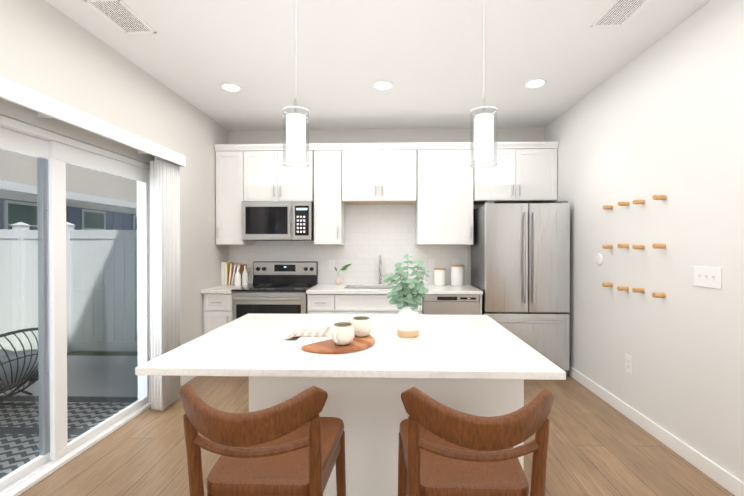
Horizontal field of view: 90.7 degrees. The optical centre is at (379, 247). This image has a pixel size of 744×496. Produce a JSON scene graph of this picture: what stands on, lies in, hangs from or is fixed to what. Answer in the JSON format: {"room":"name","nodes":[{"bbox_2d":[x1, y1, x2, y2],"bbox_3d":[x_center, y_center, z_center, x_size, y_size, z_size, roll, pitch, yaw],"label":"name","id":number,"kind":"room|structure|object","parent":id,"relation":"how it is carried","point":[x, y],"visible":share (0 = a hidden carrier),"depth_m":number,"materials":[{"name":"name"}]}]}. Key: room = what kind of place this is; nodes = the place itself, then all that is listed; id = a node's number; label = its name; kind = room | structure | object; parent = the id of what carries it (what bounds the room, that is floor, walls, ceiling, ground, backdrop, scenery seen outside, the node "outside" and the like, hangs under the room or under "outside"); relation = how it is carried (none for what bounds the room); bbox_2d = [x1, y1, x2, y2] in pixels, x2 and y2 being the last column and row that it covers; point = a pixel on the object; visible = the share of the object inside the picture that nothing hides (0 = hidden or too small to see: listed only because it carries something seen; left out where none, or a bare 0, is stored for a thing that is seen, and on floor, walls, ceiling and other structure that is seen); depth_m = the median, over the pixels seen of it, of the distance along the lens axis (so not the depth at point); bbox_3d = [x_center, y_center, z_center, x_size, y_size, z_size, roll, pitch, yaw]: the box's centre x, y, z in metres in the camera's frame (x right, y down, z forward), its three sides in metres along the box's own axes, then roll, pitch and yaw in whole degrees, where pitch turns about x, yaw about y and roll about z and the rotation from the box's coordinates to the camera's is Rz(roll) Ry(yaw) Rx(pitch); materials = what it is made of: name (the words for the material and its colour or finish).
{"room":"kitchen","nodes":[
{"label":"kitchen","id":0,"kind":"room"},
{"bbox_2d":[0,355,137,396],"bbox_3d":[-3.170,1.472,1.886,2.342,0.138,5.620,0,0,2],"label":"patio","id":1,"kind":"structure","parent":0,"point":[91,388],"depth_m":3.94,"materials":[{"name":"concrete"}]},
{"bbox_2d":[0,395,137,478],"bbox_3d":[-3.175,1.398,1.905,2.030,0.008,3.060,0,0,2],"label":"rug","id":2,"kind":"object","parent":1,"relation":"on","point":[13,464],"depth_m":2.95,"materials":[{"name":"grey fabric"}]},
{"bbox_2d":[0,328,38,405],"bbox_3d":[-3.202,1.023,3.094,0.723,0.718,0.825,0,0,2],"label":"outdoor chair","id":3,"kind":"object","parent":2,"relation":"on","point":[25,373],"depth_m":3.01,"materials":[{"name":"black metal"}]},
{"bbox_2d":[0,0,228,344],"bbox_3d":[-1.908,-0.058,2.880,0.120,2.667,3.035,0,0,2],"label":"wall","id":4,"kind":"structure","parent":0,"point":[49,50],"depth_m":2.66,"materials":[{"name":"white paint"}]},
{"bbox_2d":[0,115,150,495],"bbox_3d":[-1.921,0.307,2.180,0.130,1.948,1.626,0,0,2],"label":"door","id":5,"kind":"structure","parent":4,"relation":"in","point":[54,153],"depth_m":2.16,"materials":[{"name":"white plastic"}]},
{"bbox_2d":[0,76,184,166],"bbox_3d":[-1.769,-0.720,2.008,0.206,0.090,2.180,0,0,2],"label":"valance","id":6,"kind":"object","parent":4,"relation":"attached to","point":[43,106],"visible":0.98,"depth_m":2.03,"materials":[{"name":"white"}]},
{"bbox_2d":[150,156,180,410],"bbox_3d":[-1.714,0.271,2.954,0.124,1.965,0.266,0,0,2],"label":"vertical blinds","id":7,"kind":"object","parent":4,"relation":"attached to","point":[165,255],"visible":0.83,"depth_m":2.86,"materials":[{"name":"white"}]},
{"bbox_2d":[19,374,734,495],"bbox_3d":[-0.037,1.319,1.066,3.967,0.060,6.810,0,0,2],"label":"floor","id":8,"kind":"structure","parent":0,"point":[598,446],"depth_m":2.24,"materials":[{"name":"brown wood"}]},
{"bbox_2d":[201,292,231,334],"bbox_3d":[-1.654,0.864,4.078,0.311,0.805,0.620,0,0,2],"label":"base cabinet","id":9,"kind":"object","parent":8,"relation":"on","point":[217,306],"depth_m":3.77,"materials":[{"name":"white wood"}]},
{"bbox_2d":[201,284,249,291],"bbox_3d":[-1.654,0.444,4.065,0.313,0.035,0.654,0,0,2],"label":"countertop","id":10,"kind":"structure","parent":9,"relation":"on","point":[223,288],"depth_m":3.88,"materials":[{"name":"white stone"}]},
{"bbox_2d":[221,261,246,284],"bbox_3d":[-1.690,0.292,4.271,0.223,0.265,0.186,0,0,2],"label":"cookbooks","id":11,"kind":"object","parent":10,"relation":"on","point":[228,270],"visible":0.79,"depth_m":4.18,"materials":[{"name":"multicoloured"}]},
{"bbox_2d":[234,267,240,285],"bbox_3d":[-1.589,0.318,4.116,0.069,0.215,0.069,0,0,2],"label":"bottle","id":12,"kind":"object","parent":10,"relation":"on","point":[237,278],"visible":1,"depth_m":4.10,"materials":[{"name":"white ceramic"}]},
{"bbox_2d":[242,265,247,285],"bbox_3d":[-1.535,0.312,4.189,0.065,0.225,0.065,0,0,2],"label":"bottle","id":13,"kind":"object","parent":10,"relation":"on","point":[244,278],"visible":0.98,"depth_m":4.16,"materials":[{"name":"white ceramic"}]},
{"bbox_2d":[180,384,345,495],"bbox_3d":[-0.318,0.816,1.094,0.394,0.948,0.534,0,0,2],"label":"stool","id":14,"kind":"object","parent":8,"relation":"on","point":[294,446],"visible":1,"depth_m":0.94,"materials":[{"name":"brown wood"}]},
{"bbox_2d":[231,261,317,320],"bbox_3d":[-1.115,0.715,4.010,0.766,1.105,0.701,0,0,2],"label":"range","id":15,"kind":"object","parent":8,"relation":"on","point":[278,287],"visible":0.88,"depth_m":3.74,"materials":[{"name":"silver metal"}]},
{"bbox_2d":[307,296,348,313],"bbox_3d":[-0.558,0.864,4.045,0.342,0.805,0.620,0,0,2],"label":"base cabinet","id":16,"kind":"object","parent":8,"relation":"on","point":[332,299],"depth_m":3.74,"materials":[{"name":"white wood"}]},
{"bbox_2d":[306,284,482,295],"bbox_3d":[0.156,0.444,4.012,1.773,0.035,0.654,0,0,2],"label":"countertop","id":17,"kind":"structure","parent":16,"relation":"on","point":[320,289],"depth_m":3.74,"materials":[{"name":"white stone"}]},
{"bbox_2d":[334,264,350,284],"bbox_3d":[-0.417,0.302,4.246,0.205,0.245,0.080,0,0,2],"label":"vase","id":18,"kind":"object","parent":17,"relation":"on","point":[338,280],"visible":1,"depth_m":4.23,"materials":[{"name":"beige ceramic"}]},
{"bbox_2d":[378,254,385,284],"bbox_3d":[0.029,0.248,4.205,0.095,0.354,0.192,0,0,2],"label":"faucet","id":19,"kind":"object","parent":17,"relation":"on","point":[380,280],"visible":0.9,"depth_m":4.25,"materials":[{"name":"silver metal"}]},
{"bbox_2d":[434,268,445,285],"bbox_3d":[0.690,0.328,4.204,0.136,0.193,0.136,0,0,2],"label":"canister","id":20,"kind":"object","parent":17,"relation":"on","point":[439,276],"visible":1,"depth_m":4.15,"materials":[{"name":"white ceramic"}]},
{"bbox_2d":[450,265,463,285],"bbox_3d":[0.889,0.308,4.188,0.156,0.233,0.156,0,0,2],"label":"canister","id":21,"kind":"object","parent":17,"relation":"on","point":[457,275],"visible":1,"depth_m":4.12,"materials":[{"name":"white ceramic"}]},
{"bbox_2d":[249,377,523,495],"bbox_3d":[0.035,0.877,2.032,1.240,0.810,0.753,0,0,2],"label":"kitchen island","id":22,"kind":"object","parent":8,"relation":"on","point":[372,413],"depth_m":1.66,"materials":[{"name":"wood"}]},
{"bbox_2d":[135,313,565,380],"bbox_3d":[-0.104,0.458,1.895,1.590,0.030,1.091,0,0,2],"label":"island countertop","id":23,"kind":"structure","parent":22,"relation":"on","point":[446,347],"depth_m":1.55,"materials":[{"name":"white stone"}]},
{"bbox_2d":[284,327,331,339],"bbox_3d":[-0.348,0.426,1.865,0.215,0.033,0.211,0,0,2],"label":"napkin","id":24,"kind":"object","parent":23,"relation":"on","point":[321,332],"visible":0.98,"depth_m":1.80,"materials":[{"name":"white fabric"}]},
{"bbox_2d":[296,332,373,353],"bbox_3d":[-0.204,0.435,1.720,0.362,0.018,0.362,0,0,2],"label":"serving board","id":25,"kind":"object","parent":23,"relation":"on","point":[325,345],"visible":0.65,"depth_m":1.62,"materials":[{"name":"brown wood"}]},
{"bbox_2d":[331,322,354,344],"bbox_3d":[-0.162,0.382,1.622,0.103,0.088,0.126,0,0,2],"label":"mug","id":26,"kind":"object","parent":25,"relation":"on","point":[342,333],"visible":1,"depth_m":1.59,"materials":[{"name":"beige ceramic"}]},
{"bbox_2d":[348,316,371,336],"bbox_3d":[-0.099,0.381,1.776,0.126,0.088,0.103,0,0,2],"label":"mug","id":27,"kind":"object","parent":25,"relation":"on","point":[362,326],"visible":0.75,"depth_m":1.74,"materials":[{"name":"beige ceramic"}]},
{"bbox_2d":[383,254,429,337],"bbox_3d":[0.139,0.236,1.864,0.240,0.413,0.153,0,0,2],"label":"potted plant","id":28,"kind":"object","parent":23,"relation":"on","point":[407,315],"visible":1,"depth_m":1.83,"materials":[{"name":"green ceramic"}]},
{"bbox_2d":[423,294,479,314],"bbox_3d":[0.733,0.866,3.982,0.567,0.803,0.590,0,0,2],"label":"dishwasher","id":29,"kind":"object","parent":8,"relation":"on","point":[446,304],"visible":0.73,"depth_m":3.69,"materials":[{"name":"silver metal"}]},
{"bbox_2d":[398,387,553,495],"bbox_3d":[0.250,0.816,1.077,0.394,0.948,0.534,0,0,2],"label":"stool","id":30,"kind":"object","parent":8,"relation":"on","point":[443,450],"visible":1,"depth_m":0.91,"materials":[{"name":"brown wood"}]},
{"bbox_2d":[471,201,569,376],"bbox_3d":[1.456,0.403,3.902,0.810,1.729,0.758,0,0,2],"label":"fridge","id":31,"kind":"object","parent":8,"relation":"on","point":[520,265],"visible":0.83,"depth_m":3.58,"materials":[{"name":"silver metal"}]},
{"bbox_2d":[45,0,710,129],"bbox_3d":[-0.037,-1.408,1.046,3.967,0.060,6.810,0,0,2],"label":"ceiling","id":32,"kind":"structure","parent":0,"point":[425,57],"depth_m":2.64,"materials":[{"name":"white paint"}]},
{"bbox_2d":[83,0,156,33],"bbox_3d":[-1.546,-1.382,2.047,0.208,0.006,0.642,0,0,2],"label":"ceiling vent","id":33,"kind":"object","parent":32,"relation":"in","point":[121,15],"visible":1,"depth_m":2.19,"materials":[{"name":"white metal"}]},
{"bbox_2d":[220,82,241,91],"bbox_3d":[-1.281,-1.387,3.173,0.180,0.012,0.180,0,0,2],"label":"recessed light","id":34,"kind":"object","parent":32,"relation":"in","point":[230,87],"visible":0.96,"depth_m":3.16,"materials":[{"name":"white plastic"}]},
{"bbox_2d":[282,0,308,167],"bbox_3d":[-0.438,-0.909,1.927,0.137,0.950,0.137,0,0,2],"label":"pendant light","id":35,"kind":"object","parent":32,"relation":"hanging from","point":[295,135],"visible":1,"depth_m":1.89,"materials":[{"name":"white glass"}]},
{"bbox_2d":[372,80,392,89],"bbox_3d":[0.028,-1.387,3.134,0.180,0.012,0.180,0,0,2],"label":"recessed light","id":36,"kind":"object","parent":32,"relation":"in","point":[382,85],"visible":0.98,"depth_m":3.12,"materials":[{"name":"white"}]},
{"bbox_2d":[470,0,496,167],"bbox_3d":[0.547,-0.909,1.927,0.137,0.950,0.137,0,0,2],"label":"pendant light","id":37,"kind":"object","parent":32,"relation":"hanging from","point":[483,135],"visible":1,"depth_m":1.89,"materials":[{"name":"white glass"}]},
{"bbox_2d":[524,78,546,87],"bbox_3d":[1.315,-1.387,3.095,0.180,0.012,0.180,0,0,2],"label":"recessed light","id":38,"kind":"object","parent":32,"relation":"in","point":[535,82],"visible":1,"depth_m":3.08,"materials":[{"name":"white"}]},
{"bbox_2d":[590,0,650,26],"bbox_3d":[1.409,-1.381,1.967,0.201,0.006,0.658,0,0,2],"label":"ceiling vent","id":39,"kind":"object","parent":32,"relation":"in","point":[618,13],"visible":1,"depth_m":2.16,"materials":[{"name":"white metal"}]},
{"bbox_2d":[228,128,544,284],"bbox_3d":[0.062,-0.070,4.399,3.967,2.667,0.120,0,0,2],"label":"wall","id":40,"kind":"structure","parent":0,"point":[386,135],"depth_m":4.33,"materials":[{"name":"white paint"}]},
{"bbox_2d":[214,144,254,244],"bbox_3d":[-1.618,-0.587,4.207,0.370,1.096,0.335,0,0,2],"label":"upper cabinet","id":41,"kind":"object","parent":40,"relation":"attached to","point":[232,161],"depth_m":4.05,"materials":[{"name":"white wood"}]},
{"bbox_2d":[250,143,313,200],"bbox_3d":[-1.109,-0.823,4.190,0.766,0.622,0.335,0,0,2],"label":"upper cabinet","id":42,"kind":"object","parent":40,"relation":"attached to","point":[270,180],"depth_m":4.03,"materials":[{"name":"white wood"}]},
{"bbox_2d":[241,201,313,240],"bbox_3d":[-1.111,-0.296,4.140,0.760,0.425,0.441,0,0,2],"label":"microwave","id":43,"kind":"object","parent":42,"relation":"attached to","point":[277,220],"visible":1,"depth_m":3.97,"materials":[{"name":"silver metal"}]},
{"bbox_2d":[312,143,349,244],"bbox_3d":[-0.567,-0.586,4.176,0.437,1.096,0.335,0,0,2],"label":"upper cabinet","id":44,"kind":"object","parent":40,"relation":"attached to","point":[331,160],"depth_m":4.01,"materials":[{"name":"white wood"}]},
{"bbox_2d":[229,204,467,283],"bbox_3d":[-0.384,-0.055,4.348,2.835,0.958,0.008,0,0,2],"label":"tile backsplash","id":45,"kind":"structure","parent":40,"relation":"attached to","point":[374,232],"depth_m":4.34,"materials":[{"name":"white tile"}]},
{"bbox_2d":[329,260,334,269],"bbox_3d":[-0.567,0.204,4.349,0.070,0.114,0.005,0,0,2],"label":"electrical outlet","id":46,"kind":"object","parent":45,"relation":"attached to","point":[331,264],"visible":1,"depth_m":4.35,"materials":[{"name":"white plastic"}]},
{"bbox_2d":[429,259,434,268],"bbox_3d":[0.613,0.185,4.314,0.070,0.114,0.005,0,0,2],"label":"electrical outlet","id":47,"kind":"object","parent":45,"relation":"attached to","point":[431,263],"visible":0.94,"depth_m":4.31,"materials":[{"name":"white plastic"}]},
{"bbox_2d":[453,259,458,264],"bbox_3d":[0.893,0.185,4.306,0.070,0.114,0.005,0,0,2],"label":"electrical outlet","id":48,"kind":"object","parent":45,"relation":"attached to","point":[455,261],"visible":0.73,"depth_m":4.30,"materials":[{"name":"white plastic"}]},
{"bbox_2d":[350,143,417,204],"bbox_3d":[0.001,-0.823,4.158,0.817,0.622,0.335,0,0,2],"label":"upper cabinet","id":49,"kind":"object","parent":40,"relation":"attached to","point":[380,173],"depth_m":3.99,"materials":[{"name":"white wood"}]},
{"bbox_2d":[410,142,481,244],"bbox_3d":[0.719,-0.586,4.138,0.738,1.096,0.335,0,0,2],"label":"upper cabinet","id":50,"kind":"object","parent":40,"relation":"attached to","point":[443,187],"depth_m":3.98,"materials":[{"name":"white wood"}]},
{"bbox_2d":[482,141,557,203],"bbox_3d":[1.471,-0.823,4.114,0.885,0.622,0.335,0,0,2],"label":"upper cabinet","id":51,"kind":"object","parent":40,"relation":"attached to","point":[524,172],"depth_m":3.95,"materials":[{"name":"white wood"}]},
{"bbox_2d":[545,0,743,481],"bbox_3d":[1.883,-0.043,0.939,0.120,2.667,6.690,0,0,2],"label":"wall","id":52,"kind":"structure","parent":0,"point":[664,115],"depth_m":2.37,"materials":[{"name":"white paint"}]},
{"bbox_2d":[595,253,602,264],"bbox_3d":[1.883,0.097,3.155,0.010,0.104,0.104,0,0,2],"label":"wall-mounted unit","id":53,"kind":"object","parent":52,"relation":"attached to","point":[599,259],"visible":1,"depth_m":3.14,"materials":[{"name":"white plastic"}]},
{"bbox_2d":[625,354,631,373],"bbox_3d":[1.873,0.871,2.759,0.007,0.132,0.076,0,0,2],"label":"electrical outlet","id":54,"kind":"object","parent":52,"relation":"attached to","point":[628,363],"visible":1,"depth_m":2.76,"materials":[{"name":"white plastic"}]},
{"bbox_2d":[602,195,665,297],"bbox_3d":[1.841,-0.013,2.691,0.067,0.673,0.603,0,0,2],"label":"pegs","id":55,"kind":"object","parent":52,"relation":"attached to","point":[654,246],"visible":1,"depth_m":2.60,"materials":[{"name":"brown wood"}]},
{"bbox_2d":[567,365,743,495],"bbox_3d":[1.818,1.242,1.010,0.014,0.095,6.569,0,0,2],"label":"baseboard","id":56,"kind":"structure","parent":52,"relation":"attached to","point":[726,480],"depth_m":2.34,"materials":[{"name":"white wood"}]},
{"bbox_2d":[694,266,721,288],"bbox_3d":[1.850,0.165,2.077,0.013,0.116,0.176,0,0,2],"label":"switch plate","id":57,"kind":"object","parent":52,"relation":"attached to","point":[709,277],"visible":1,"depth_m":2.07,"materials":[{"name":"white plastic"}]},
{"bbox_3d":[-2.005,-0.033,-0.404,0.120,2.667,3.535,0,0,2],"label":"wall","id":58,"kind":"structure","parent":0,"visible":0},
{"bbox_2d":[181,376,195,385],"bbox_3d":[-1.893,1.241,1.120,0.014,0.095,6.569,0,0,2],"label":"baseboard","id":59,"kind":"structure","parent":58,"relation":"attached to","point":[185,379],"depth_m":3.44,"materials":[{"name":"white"}]},
{"label":"outside","id":60,"kind":"structure","parent":0,"visible":0},
{"bbox_2d":[75,351,130,351],"bbox_3d":[-20.843,1.657,8.105,38.043,0.298,75.000,0,0,2],"label":"ground","id":61,"kind":"structure","parent":60,"point":[103,351],"depth_m":5.42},
{"bbox_2d":[0,148,136,229],"bbox_3d":[-14.146,-1.598,5.730,11.970,6.244,27.300,0,0,2],"label":"house","id":62,"kind":"structure","parent":61,"relation":"on","point":[121,206],"depth_m":10.37,"materials":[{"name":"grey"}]},
{"bbox_2d":[0,222,137,352],"bbox_3d":[-3.745,0.607,0.706,3.404,1.910,9.381,0,0,2],"label":"fence","id":63,"kind":"object","parent":61,"relation":"on","point":[112,340],"depth_m":5.32,"materials":[{"name":"white plastic"}]},
{"bbox_2d":[67,352,137,355],"bbox_3d":[-3.705,1.557,0.712,3.342,0.014,9.240,0,0,2],"label":"grass","id":64,"kind":"structure","parent":61,"relation":"on","point":[102,353],"depth_m":5.28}
]}

